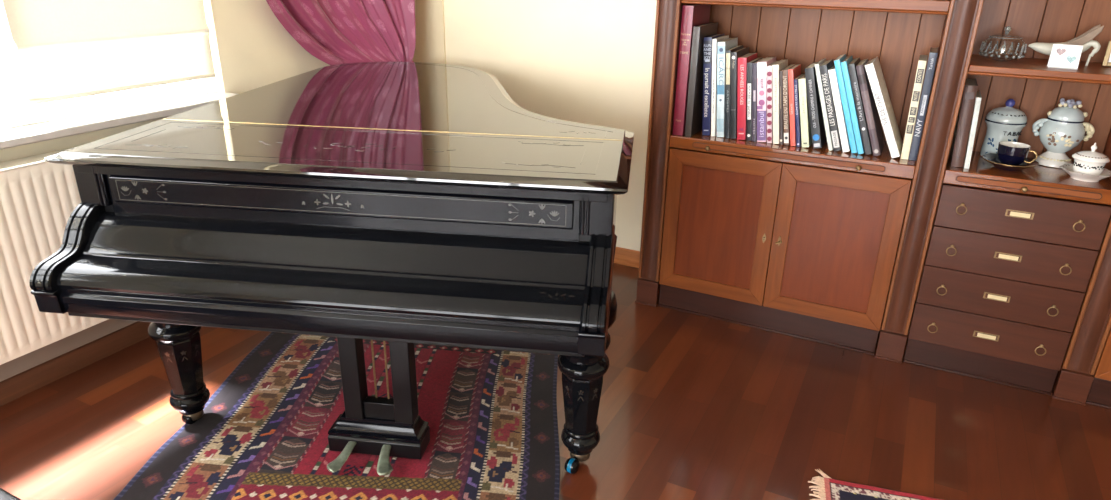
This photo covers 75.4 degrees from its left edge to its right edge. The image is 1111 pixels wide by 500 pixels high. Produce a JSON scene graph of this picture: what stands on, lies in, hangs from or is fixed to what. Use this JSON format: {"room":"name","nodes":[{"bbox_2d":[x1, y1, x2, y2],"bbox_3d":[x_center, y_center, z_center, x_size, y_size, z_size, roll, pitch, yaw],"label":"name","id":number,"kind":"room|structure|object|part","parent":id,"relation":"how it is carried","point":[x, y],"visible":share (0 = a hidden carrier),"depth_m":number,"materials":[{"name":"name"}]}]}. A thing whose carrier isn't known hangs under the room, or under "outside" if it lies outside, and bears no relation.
{"room":"music room","nodes":[
{"label":"music room","id":0,"kind":"room"},
{"bbox_2d":[0,0,329,162],"bbox_3d":[-2.563,-0.294,1.114,0.180,2.620,6.920,12,24,24],"label":"wall","id":1,"kind":"structure","parent":0,"point":[251,49],"depth_m":3.17,"materials":[{"name":"paint"}]},
{"bbox_2d":[0,146,107,364],"bbox_3d":[-1.937,0.195,2.300,0.123,0.842,1.630,12,24,24],"label":"radiator","id":2,"kind":"object","parent":1,"relation":"attached to","point":[38,197],"visible":0.37,"depth_m":2.43,"materials":[{"name":"white metal"}]},
{"bbox_2d":[0,146,77,172],"bbox_3d":[-1.918,-0.188,2.137,0.095,0.010,1.630,12,24,24],"label":"grille","id":3,"kind":"object","parent":2,"relation":"attached to","point":[36,162],"depth_m":2.39,"materials":[{"name":"white metal"}]},
{"bbox_2d":[0,319,136,381],"bbox_3d":[-2.503,0.760,1.492,0.004,0.217,6.907,12,24,24],"label":"trim","id":4,"kind":"structure","parent":1,"relation":"attached to","point":[18,365],"depth_m":2.70,"materials":[{"name":"beige paint"}]},
{"bbox_2d":[0,321,150,405],"bbox_3d":[-2.501,0.901,1.546,0.016,0.082,6.907,12,24,24],"label":"baseboard","id":5,"kind":"structure","parent":1,"relation":"attached to","point":[21,384],"depth_m":2.73,"materials":[{"name":"brown wood"}]},
{"bbox_2d":[0,0,237,149],"bbox_3d":[-2.172,-0.686,1.643,0.295,1.160,3.170,12,24,24],"label":"window","id":6,"kind":"structure","parent":1,"relation":"in","point":[21,123],"depth_m":2.58,"materials":[{"name":"plastic"}]},
{"bbox_2d":[2,0,215,104],"bbox_3d":[-1.621,-1.209,2.549,0.048,1.264,0.773,12,24,24],"label":"roller blind","id":7,"kind":"object","parent":6,"relation":"attached to","point":[67,49],"visible":1,"depth_m":2.65,"materials":[{"name":"fabric"}]},
{"bbox_3d":[-1.432,-1.385,2.838,0.012,1.062,0.006,6,23,13],"label":"pull cord","id":8,"kind":"part","parent":7,"relation":"part of","materials":[{"name":"white plastic"}]},
{"bbox_3d":[-2.181,-0.163,1.857,0.295,0.030,3.170,12,24,24],"label":"sill","id":9,"kind":"part","parent":6,"relation":"part of","materials":[{"name":"white stone"}]},
{"bbox_2d":[266,0,415,64],"bbox_3d":[-1.009,-1.193,3.457,1.022,2.471,0.164,-19,30,-41],"label":"curtain","id":10,"kind":"object","parent":1,"relation":"hanging from","point":[334,32],"visible":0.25,"depth_m":3.58,"materials":[{"name":"pink fabric"}]},
{"bbox_2d":[413,0,656,250],"bbox_3d":[2.273,-0.773,2.511,7.110,2.620,0.112,12,24,24],"label":"wall","id":11,"kind":"structure","parent":0,"point":[590,62],"depth_m":3.63,"materials":[{"name":"paint"}]},
{"bbox_2d":[614,247,639,267],"bbox_3d":[-0.029,-0.046,3.985,1.324,0.083,0.030,12,24,24],"label":"baseboard","id":12,"kind":"structure","parent":11,"relation":"attached to","point":[623,256],"depth_m":3.79,"materials":[{"name":"brown wood"}]},
{"bbox_2d":[0,263,1110,499],"bbox_3d":[0.654,1.628,0.120,7.330,0.080,7.120,12,24,24],"label":"floor","id":13,"kind":"structure","parent":0,"point":[692,406],"depth_m":2.50,"materials":[{"name":"brown wood"}]},
{"bbox_2d":[0,488,20,499],"bbox_3d":[-1.365,0.728,1.469,0.660,0.500,0.360,12,24,24],"label":"piano bench","id":14,"kind":"object","parent":13,"relation":"on","point":[4,495],"visible":1,"depth_m":1.42,"materials":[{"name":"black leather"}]},
{"bbox_2d":[113,332,559,499],"bbox_3d":[-0.568,0.576,2.530,1.420,0.010,1.900,4,22,6],"label":"rug","id":15,"kind":"object","parent":13,"relation":"on","point":[491,415],"visible":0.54,"depth_m":2.42,"materials":[{"name":"fabric"}]},
{"bbox_2d":[29,62,633,475],"bbox_3d":[-0.483,-0.075,2.818,1.535,1.002,2.150,4,22,6],"label":"grand piano","id":16,"kind":"object","parent":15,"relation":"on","point":[402,204],"visible":1,"depth_m":1.89,"materials":[{"name":"black wood"}]},
{"bbox_3d":[-1.297,-0.025,1.948,0.059,0.169,0.307,4,22,6],"label":"key arm","id":17,"kind":"part","parent":16,"relation":"part of","materials":[{"name":"black paint"}]},
{"bbox_3d":[-1.265,-0.189,1.989,0.084,0.117,0.062,4,22,6],"label":"corner post","id":18,"kind":"part","parent":16,"relation":"part of","materials":[{"name":"black paint"}]},
{"bbox_3d":[-1.232,0.155,2.293,0.184,0.256,0.184,4,22,6],"label":"leg","id":19,"kind":"part","parent":16,"relation":"part of","materials":[{"name":"black paint"}]},
{"bbox_2d":[158,344,198,362],"bbox_3d":[-1.235,0.323,2.361,0.124,0.041,0.124,4,22,6],"label":"flower","id":20,"kind":"object","parent":16,"relation":"on","point":[188,353],"depth_m":2.31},
{"bbox_3d":[-0.583,-0.127,1.892,1.265,0.078,0.010,4,22,6],"label":"nameboard panel","id":21,"kind":"part","parent":16,"relation":"part of","materials":[{"name":"black paint"}]},
{"bbox_3d":[-0.580,-0.183,1.884,1.435,0.025,0.046,4,22,6],"label":"rail","id":22,"kind":"part","parent":16,"relation":"part of","materials":[{"name":"black paint"}]},
{"bbox_3d":[-0.630,0.309,2.214,0.058,0.465,0.058,4,22,6],"label":"lyre post","id":23,"kind":"part","parent":16,"relation":"part of","materials":[{"name":"black paint"}]},
{"bbox_3d":[-0.566,0.283,2.213,0.007,0.410,0.012,4,22,6],"label":"pedal rod","id":24,"kind":"part","parent":16,"relation":"part of","materials":[{"name":"gold metal"}]},
{"bbox_3d":[-0.568,0.556,2.304,0.300,0.059,0.098,4,22,6],"label":"moulding","id":25,"kind":"part","parent":16,"relation":"part of","materials":[{"name":"black paint"}]},
{"bbox_3d":[-0.526,0.286,2.209,0.007,0.410,0.012,4,22,6],"label":"pedal rod","id":26,"kind":"part","parent":16,"relation":"part of","materials":[{"name":"brown metal"}]},
{"bbox_3d":[-0.435,-0.638,2.929,1.535,0.038,1.514,4,22,6],"label":"lid","id":27,"kind":"part","parent":16,"relation":"part of","materials":[{"name":"black wood"}]},
{"bbox_3d":[-0.468,0.320,2.196,0.060,0.465,0.058,4,22,6],"label":"lyre post","id":28,"kind":"part","parent":16,"relation":"part of","materials":[{"name":"black paint"}]},
{"bbox_2d":[565,386,601,400],"bbox_3d":[0.083,0.413,2.201,0.124,0.041,0.124,4,22,6],"label":"flower","id":29,"kind":"object","parent":16,"relation":"on","point":[572,393],"depth_m":2.15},
{"bbox_3d":[0.086,0.245,2.133,0.184,0.256,0.184,4,22,6],"label":"leg","id":30,"kind":"part","parent":16,"relation":"part of","materials":[{"name":"black paint"}]},
{"bbox_3d":[0.107,-0.101,1.837,0.084,0.117,0.062,4,22,6],"label":"corner post","id":31,"kind":"part","parent":16,"relation":"part of","materials":[{"name":"black paint"}]},
{"bbox_3d":[0.108,0.065,1.792,0.059,0.169,0.307,4,22,6],"label":"key arm","id":32,"kind":"part","parent":16,"relation":"part of","materials":[{"name":"black paint"}]},
{"bbox_2d":[635,0,983,363],"bbox_3d":[1.001,-0.707,2.915,1.158,2.150,0.429,12,24,24],"label":"bookcase","id":33,"kind":"object","parent":13,"relation":"on","point":[822,245],"visible":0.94,"depth_m":2.96,"materials":[{"name":"brown wood"}]},
{"bbox_3d":[0.580,-0.811,3.138,0.022,2.140,0.372,12,24,24],"label":"panel","id":34,"kind":"part","parent":33,"relation":"part of","materials":[{"name":"brown wood"}]},
{"bbox_2d":[673,4,710,135],"bbox_3d":[0.581,-0.774,3.068,0.045,0.524,0.254,12,24,24],"label":"book","id":35,"kind":"object","parent":33,"relation":"on","point":[693,15],"visible":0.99,"depth_m":2.96,"materials":[{"name":"paper"}]},
{"bbox_2d":[685,22,717,136],"bbox_3d":[0.625,-0.733,3.074,0.027,0.445,0.271,11,24,25],"label":"book","id":36,"kind":"object","parent":33,"relation":"on","point":[694,115],"visible":0.8,"depth_m":2.99,"materials":[{"name":"paper"}]},
{"bbox_3d":[0.693,0.168,3.216,0.470,0.063,0.020,12,24,24],"label":"door rail","id":37,"kind":"part","parent":33,"relation":"part of","materials":[{"name":"brown wood"}]},
{"bbox_2d":[702,34,723,135],"bbox_3d":[0.675,-0.709,3.073,0.065,0.403,0.202,12,24,24],"label":"book","id":38,"kind":"object","parent":33,"relation":"on","point":[707,59],"visible":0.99,"depth_m":2.99,"materials":[{"name":"paper"}]},
{"bbox_3d":[0.700,-0.100,3.111,0.353,0.520,0.008,12,24,24],"label":"door","id":39,"kind":"part","parent":33,"relation":"part of","materials":[{"name":"brown wood"}]},
{"bbox_2d":[711,35,728,136],"bbox_3d":[0.701,-0.701,3.062,0.052,0.398,0.202,12,24,24],"label":"book","id":40,"kind":"object","parent":33,"relation":"on","point":[715,41],"visible":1,"depth_m":2.98,"materials":[{"name":"paper"}]},
{"bbox_3d":[0.703,-0.364,2.999,0.470,0.063,0.020,12,24,24],"label":"door rail","id":41,"kind":"part","parent":33,"relation":"part of","materials":[{"name":"brown wood"}]},
{"bbox_2d":[717,37,737,136],"bbox_3d":[0.730,-0.693,3.055,0.067,0.389,0.212,12,24,24],"label":"book","id":42,"kind":"object","parent":33,"relation":"on","point":[729,43],"visible":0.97,"depth_m":2.97,"materials":[{"name":"paper"}]},
{"bbox_2d":[725,45,742,137],"bbox_3d":[0.760,-0.674,3.053,0.051,0.358,0.222,12,24,24],"label":"book","id":43,"kind":"object","parent":33,"relation":"on","point":[728,52],"visible":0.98,"depth_m":2.96,"materials":[{"name":"paper"}]},
{"bbox_2d":[730,47,748,138],"bbox_3d":[0.780,-0.668,3.044,0.060,0.353,0.222,12,24,24],"label":"book","id":44,"kind":"object","parent":33,"relation":"on","point":[736,54],"visible":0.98,"depth_m":2.96,"materials":[{"name":"paper"}]},
{"bbox_2d":[737,53,756,139],"bbox_3d":[0.807,-0.649,3.025,0.069,0.334,0.202,12,24,24],"label":"book","id":45,"kind":"object","parent":33,"relation":"on","point":[742,61],"visible":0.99,"depth_m":2.94,"materials":[{"name":"paper"}]},
{"bbox_2d":[746,57,762,140],"bbox_3d":[0.836,-0.635,3.015,0.056,0.316,0.202,12,24,24],"label":"book","id":46,"kind":"object","parent":33,"relation":"on","point":[749,64],"visible":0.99,"depth_m":2.93,"materials":[{"name":"paper"}]},
{"bbox_2d":[752,58,763,140],"bbox_3d":[0.852,-0.629,3.002,0.052,0.316,0.192,12,24,24],"label":"book","id":47,"kind":"object","parent":33,"relation":"on","point":[754,65],"visible":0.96,"depth_m":2.92,"materials":[{"name":"paper"}]},
{"bbox_2d":[757,57,775,141],"bbox_3d":[0.878,-0.628,2.988,0.075,0.324,0.192,12,24,24],"label":"book","id":48,"kind":"object","parent":33,"relation":"on","point":[762,65],"visible":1,"depth_m":2.91,"materials":[{"name":"paper"}]},
{"bbox_2d":[767,61,777,142],"bbox_3d":[0.906,-0.616,2.978,0.058,0.310,0.192,12,24,24],"label":"book","id":49,"kind":"object","parent":33,"relation":"on","point":[769,67],"visible":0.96,"depth_m":2.90,"materials":[{"name":"paper"}]},
{"bbox_2d":[772,59,787,143],"bbox_3d":[0.930,-0.616,2.971,0.067,0.316,0.202,12,24,24],"label":"book","id":50,"kind":"object","parent":33,"relation":"on","point":[781,64],"visible":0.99,"depth_m":2.89,"materials":[{"name":"paper"}]},
{"bbox_2d":[779,66,787,144],"bbox_3d":[0.947,-0.599,2.962,0.054,0.293,0.192,12,24,24],"label":"book","id":51,"kind":"object","parent":33,"relation":"on","point":[781,125],"visible":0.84,"depth_m":2.89,"materials":[{"name":"paper"}]},
{"bbox_2d":[782,64,795,144],"bbox_3d":[0.964,-0.599,2.953,0.065,0.300,0.192,12,24,24],"label":"book","id":52,"kind":"object","parent":33,"relation":"on","point":[786,116],"visible":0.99,"depth_m":2.88,"materials":[{"name":"paper"}]},
{"bbox_3d":[0.997,-0.439,3.028,0.952,0.051,0.382,12,24,24],"label":"desk shelf","id":53,"kind":"part","parent":33,"relation":"part of","materials":[{"name":"brown wood"}]},
{"bbox_2d":[788,64,800,145],"bbox_3d":[0.983,-0.594,2.939,0.069,0.303,0.182,12,24,24],"label":"book","id":54,"kind":"object","parent":33,"relation":"on","point":[794,72],"visible":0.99,"depth_m":2.87,"materials":[{"name":"paper"}]},
{"bbox_2d":[794,74,803,146],"bbox_3d":[1.003,-0.573,2.936,0.062,0.266,0.182,12,24,24],"label":"book","id":55,"kind":"object","parent":33,"relation":"on","point":[796,84],"visible":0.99,"depth_m":2.87,"materials":[{"name":"paper"}]},
{"bbox_2d":[798,74,811,146],"bbox_3d":[1.028,-0.573,2.929,0.078,0.272,0.192,12,24,24],"label":"book","id":56,"kind":"object","parent":33,"relation":"on","point":[806,136],"visible":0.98,"depth_m":2.85,"materials":[{"name":"paper"}]},
{"bbox_3d":[1.008,-0.978,2.810,0.950,0.046,0.378,12,24,24],"label":"shelf","id":57,"kind":"part","parent":33,"relation":"part of","materials":[{"name":"brown wood"}]},
{"bbox_2d":[805,62,826,148],"bbox_3d":[1.062,-0.590,2.915,0.108,0.316,0.212,12,24,24],"label":"book","id":58,"kind":"object","parent":33,"relation":"on","point":[818,132],"visible":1,"depth_m":2.84,"materials":[{"name":"paper"}]},
{"bbox_3d":[1.116,0.256,3.020,0.470,0.063,0.020,12,24,24],"label":"door rail","id":59,"kind":"part","parent":33,"relation":"part of","materials":[{"name":"brown wood"}]},
{"bbox_2d":[815,58,832,150],"bbox_3d":[1.095,-0.589,2.893,0.117,0.331,0.201,12,24,24],"label":"book","id":60,"kind":"object","parent":33,"relation":"on","point":[819,81],"visible":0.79,"depth_m":2.81,"materials":[{"name":"paper"}]},
{"bbox_2d":[819,59,841,150],"bbox_3d":[1.115,-0.583,2.882,0.130,0.330,0.202,12,24,24],"label":"book","id":61,"kind":"object","parent":33,"relation":"on","point":[836,141],"visible":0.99,"depth_m":2.80,"materials":[{"name":"paper"}]},
{"bbox_3d":[1.123,-0.012,2.915,0.353,0.520,0.008,12,24,24],"label":"door","id":62,"kind":"part","parent":33,"relation":"part of","materials":[{"name":"brown wood"}]},
{"bbox_2d":[828,65,850,151],"bbox_3d":[1.143,-0.570,2.867,0.127,0.317,0.192,12,24,24],"label":"book","id":63,"kind":"object","parent":33,"relation":"on","point":[845,143],"visible":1,"depth_m":2.79,"materials":[{"name":"paper"}]},
{"bbox_2d":[834,54,857,152],"bbox_3d":[1.168,-0.585,2.860,0.139,0.352,0.211,12,24,24],"label":"book","id":64,"kind":"object","parent":33,"relation":"on","point":[837,62],"visible":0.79,"depth_m":2.77,"materials":[{"name":"paper"}]},
{"bbox_3d":[1.126,-0.277,2.803,0.470,0.063,0.020,12,24,24],"label":"door rail","id":65,"kind":"part","parent":33,"relation":"part of","materials":[{"name":"brown wood"}]},
{"bbox_2d":[841,56,864,153],"bbox_3d":[1.189,-0.579,2.851,0.138,0.348,0.211,12,24,24],"label":"book","id":66,"kind":"object","parent":33,"relation":"on","point":[844,64],"visible":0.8,"depth_m":2.77,"materials":[{"name":"paper"}]},
{"bbox_2d":[848,57,872,154],"bbox_3d":[1.214,-0.571,2.840,0.141,0.342,0.212,12,24,24],"label":"book","id":67,"kind":"object","parent":33,"relation":"on","point":[865,135],"visible":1,"depth_m":2.76,"materials":[{"name":"paper"}]},
{"bbox_2d":[856,59,884,155],"bbox_3d":[1.241,-0.564,2.827,0.143,0.341,0.214,12,24,24],"label":"book","id":68,"kind":"object","parent":33,"relation":"on","point":[871,111],"visible":0.99,"depth_m":2.75,"materials":[{"name":"paper"}]},
{"bbox_2d":[865,57,902,157],"bbox_3d":[1.289,-0.562,2.814,0.180,0.348,0.232,12,24,24],"label":"book","id":69,"kind":"object","parent":33,"relation":"on","point":[873,68],"visible":1,"depth_m":2.74,"materials":[{"name":"paper"}]},
{"bbox_2d":[901,55,927,159],"bbox_3d":[1.380,-0.551,2.763,0.027,0.368,0.202,11,24,25],"label":"book","id":70,"kind":"object","parent":33,"relation":"on","point":[922,61],"visible":1,"depth_m":2.68,"materials":[{"name":"paper"}]},
{"bbox_3d":[1.448,-0.631,2.735,0.022,2.140,0.372,12,24,24],"label":"panel","id":71,"kind":"part","parent":33,"relation":"part of","materials":[{"name":"brown wood"}]},
{"bbox_2d":[909,48,937,160],"bbox_3d":[1.411,-0.562,2.754,0.027,0.398,0.222,11,24,25],"label":"book","id":72,"kind":"object","parent":33,"relation":"on","point":[933,53],"visible":1,"depth_m":2.66,"materials":[{"name":"paper"}]},
{"bbox_2d":[808,469,941,499],"bbox_3d":[1.254,0.893,1.829,1.146,0.011,0.744,7,23,14],"label":"rug","id":73,"kind":"object","parent":13,"relation":"on","point":[828,488],"visible":1,"depth_m":2.19,"materials":[{"name":"fabric"}]},
{"bbox_2d":[903,0,1110,405],"bbox_3d":[1.792,-0.543,2.548,0.627,2.150,0.429,12,24,24],"label":"cabinet","id":74,"kind":"object","parent":13,"relation":"on","point":[1014,289],"visible":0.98,"depth_m":2.65,"materials":[{"name":"brown wood"}]},
{"bbox_3d":[1.482,0.305,2.822,0.036,0.043,0.015,12,24,24],"label":"ring pull","id":75,"kind":"part","parent":74,"relation":"part of","materials":[{"name":"brown metal"}]},
{"bbox_3d":[1.485,0.153,2.760,0.036,0.043,0.015,12,24,24],"label":"ring pull","id":76,"kind":"part","parent":74,"relation":"part of","materials":[{"name":"brown metal"}]},
{"bbox_3d":[1.488,0.001,2.698,0.036,0.043,0.015,12,24,24],"label":"ring pull","id":77,"kind":"part","parent":74,"relation":"part of","materials":[{"name":"brown metal"}]},
{"bbox_3d":[1.491,-0.151,2.637,0.036,0.043,0.015,12,24,24],"label":"ring pull","id":78,"kind":"part","parent":74,"relation":"part of","materials":[{"name":"brown metal"}]},
{"bbox_2d":[950,78,977,166],"bbox_3d":[1.528,-0.480,2.690,0.054,0.298,0.214,12,24,24],"label":"book","id":79,"kind":"object","parent":74,"relation":"on","point":[962,127],"visible":0.98,"depth_m":2.61,"materials":[{"name":"paper"}]},
{"bbox_2d":[964,90,981,168],"bbox_3d":[1.549,-0.451,2.672,0.030,0.258,0.191,12,24,24],"label":"book","id":80,"kind":"object","parent":74,"relation":"on","point":[967,159],"visible":0.87,"depth_m":2.60,"materials":[{"name":"paper"}]},
{"bbox_3d":[1.651,0.327,2.757,0.518,0.158,0.019,12,24,24],"label":"drawer","id":81,"kind":"part","parent":74,"relation":"part of","materials":[{"name":"brown wood"}]},
{"bbox_3d":[1.654,0.177,2.696,0.518,0.158,0.019,12,24,24],"label":"drawer","id":82,"kind":"part","parent":74,"relation":"part of","materials":[{"name":"brown wood"}]},
{"bbox_2d":[978,26,1026,60],"bbox_3d":[1.631,-0.752,2.610,0.156,0.119,0.156,12,24,24],"label":"glass dish","id":83,"kind":"object","parent":74,"relation":"on","point":[1007,29],"visible":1,"depth_m":2.60,"materials":[{"name":"clear glass"}]},
{"bbox_2d":[980,99,1026,155],"bbox_3d":[1.726,-0.468,2.764,0.142,0.226,0.142,12,24,24],"label":"jar","id":84,"kind":"object","parent":74,"relation":"on","point":[1006,123],"visible":0.81,"depth_m":2.72,"materials":[{"name":"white ceramic"}]},
{"bbox_3d":[1.726,-0.521,2.743,0.138,0.055,0.138,12,24,24],"label":"lid","id":85,"kind":"part","parent":84,"relation":"part of","materials":[{"name":"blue ceramic"}]},
{"bbox_3d":[1.727,-0.557,2.728,0.033,0.034,0.032,12,24,24],"label":"knob","id":86,"kind":"part","parent":84,"relation":"part of","materials":[{"name":"blue ceramic"}]},
{"bbox_2d":[982,154,1038,170],"bbox_3d":[1.676,-0.319,2.655,0.184,0.030,0.184,12,24,24],"label":"saucer","id":87,"kind":"object","parent":74,"relation":"on","point":[991,158],"visible":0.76,"depth_m":2.63,"materials":[{"name":"blue ceramic"}]},
{"bbox_2d":[997,141,1037,165],"bbox_3d":[1.683,-0.348,2.640,0.102,0.078,0.114,-7,23,-19],"label":"teacup","id":88,"kind":"object","parent":87,"relation":"on","point":[1008,152],"visible":0.95,"depth_m":2.62,"materials":[{"name":"blue ceramic"}]},
{"bbox_3d":[1.734,-0.338,2.617,0.037,0.050,0.008,17,27,34],"label":"handle","id":89,"kind":"part","parent":88,"relation":"part of","materials":[{"name":"gold metal"}]},
{"bbox_3d":[1.657,0.028,2.635,0.518,0.158,0.019,12,24,24],"label":"drawer","id":90,"kind":"part","parent":74,"relation":"part of","materials":[{"name":"brown wood"}]},
{"bbox_3d":[1.659,-0.121,2.574,0.518,0.158,0.019,12,24,24],"label":"drawer","id":91,"kind":"part","parent":74,"relation":"part of","materials":[{"name":"brown wood"}]},
{"bbox_3d":[1.643,-0.212,2.517,0.021,0.021,0.025,12,24,24],"label":"knob","id":92,"kind":"part","parent":74,"relation":"part of","materials":[{"name":"brown metal"}]},
{"bbox_3d":[1.743,-0.284,2.682,0.524,0.051,0.382,12,24,24],"label":"desk shelf","id":93,"kind":"part","parent":74,"relation":"part of","materials":[{"name":"brown wood"}]},
{"bbox_3d":[1.750,-0.638,2.537,0.522,0.031,0.382,12,24,24],"label":"shelf","id":94,"kind":"part","parent":74,"relation":"part of","materials":[{"name":"brown wood"}]},
{"bbox_3d":[1.805,0.372,2.672,0.036,0.043,0.015,12,24,24],"label":"ring pull","id":95,"kind":"part","parent":74,"relation":"part of","materials":[{"name":"brown metal"}]},
{"bbox_3d":[1.808,0.220,2.611,0.036,0.043,0.015,12,24,24],"label":"ring pull","id":96,"kind":"part","parent":74,"relation":"part of","materials":[{"name":"brown metal"}]},
{"bbox_2d":[1032,98,1094,167],"bbox_3d":[1.885,-0.437,2.672,0.144,0.244,0.146,-7,23,-18],"label":"urn","id":97,"kind":"object","parent":74,"relation":"on","point":[1063,129],"visible":0.98,"depth_m":2.63,"materials":[{"name":"white ceramic"}]},
{"bbox_3d":[1.817,-0.461,2.698,0.046,0.068,0.022,12,24,24],"label":"handle","id":98,"kind":"part","parent":97,"relation":"part of","materials":[{"name":"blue ceramic"}]},
{"bbox_3d":[1.887,-0.506,2.647,0.114,0.049,0.114,12,24,24],"label":"lid","id":99,"kind":"part","parent":97,"relation":"part of","materials":[{"name":"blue ceramic"}]},
{"bbox_3d":[1.950,-0.433,2.636,0.046,0.068,0.022,12,24,24],"label":"handle","id":100,"kind":"part","parent":97,"relation":"part of","materials":[{"name":"beige ceramic"}]},
{"bbox_2d":[1047,44,1082,69],"bbox_3d":[1.726,-0.655,2.433,0.084,0.077,0.044,13,25,26],"label":"card","id":101,"kind":"object","parent":74,"relation":"on","point":[1062,56],"visible":1,"depth_m":2.42,"materials":[{"name":"white paper"}]},
{"bbox_3d":[1.810,0.068,2.549,0.036,0.043,0.015,12,24,24],"label":"ring pull","id":102,"kind":"part","parent":74,"relation":"part of","materials":[{"name":"brown metal"}]},
{"bbox_2d":[1028,24,1103,65],"bbox_3d":[1.793,-0.727,2.532,0.210,0.137,0.073,12,24,24],"label":"figurine","id":103,"kind":"object","parent":74,"relation":"on","point":[1085,39],"visible":0.69,"depth_m":2.50,"materials":[{"name":"white ceramic"}]},
{"bbox_3d":[1.813,-0.084,2.487,0.036,0.043,0.015,12,24,24],"label":"ring pull","id":104,"kind":"part","parent":74,"relation":"part of","materials":[{"name":"brown metal"}]},
{"bbox_2d":[1059,164,1110,181],"bbox_3d":[1.871,-0.267,2.533,0.157,0.034,0.157,-17,28,-37],"label":"plate","id":105,"kind":"object","parent":74,"relation":"on","point":[1068,168],"visible":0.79,"depth_m":2.50,"materials":[{"name":"white ceramic"}]},
{"bbox_2d":[1072,143,1109,174],"bbox_3d":[1.871,-0.318,2.513,0.111,0.119,0.111,12,24,24],"label":"sugar bowl","id":106,"kind":"object","parent":105,"relation":"on","point":[1092,162],"visible":0.97,"depth_m":2.49,"materials":[{"name":"white ceramic"}]},
{"bbox_3d":[1.872,-0.330,2.507,0.111,0.029,0.111,12,24,24],"label":"lid","id":107,"kind":"part","parent":106,"relation":"part of","materials":[{"name":"white ceramic"}]},
{"bbox_3d":[2.003,-0.516,2.478,0.022,2.140,0.372,12,24,24],"label":"panel","id":108,"kind":"part","parent":74,"relation":"part of","materials":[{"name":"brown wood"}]},
{"bbox_2d":[1102,41,1110,66],"bbox_3d":[1.951,-0.676,2.482,0.084,0.084,0.046,16,26,32],"label":"picture frame","id":109,"kind":"object","parent":74,"relation":"on","point":[1107,58],"visible":1,"depth_m":2.49,"materials":[{"name":"gold wood"}]},
{"bbox_2d":[1086,328,1110,408],"bbox_3d":[2.321,-0.433,2.302,0.569,2.150,0.429,12,24,24],"label":"bookcase","id":110,"kind":"object","parent":13,"relation":"on","point":[1099,395],"visible":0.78,"depth_m":2.63,"materials":[{"name":"brown wood"}]},
{"bbox_3d":[2.094,0.459,2.567,0.268,0.063,0.020,12,24,24],"label":"door rail","id":111,"kind":"part","parent":110,"relation":"part of","materials":[{"name":"brown wood"}]},
{"bbox_2d":[978,50,1026,60],"bbox_3d":[1.630,-0.709,2.628,0.156,0.026,0.156,12,24,24],"label":"tray","id":112,"kind":"object","parent":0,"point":[981,53],"depth_m":2.61,"materials":[{"name":"clear glass"}]}
]}

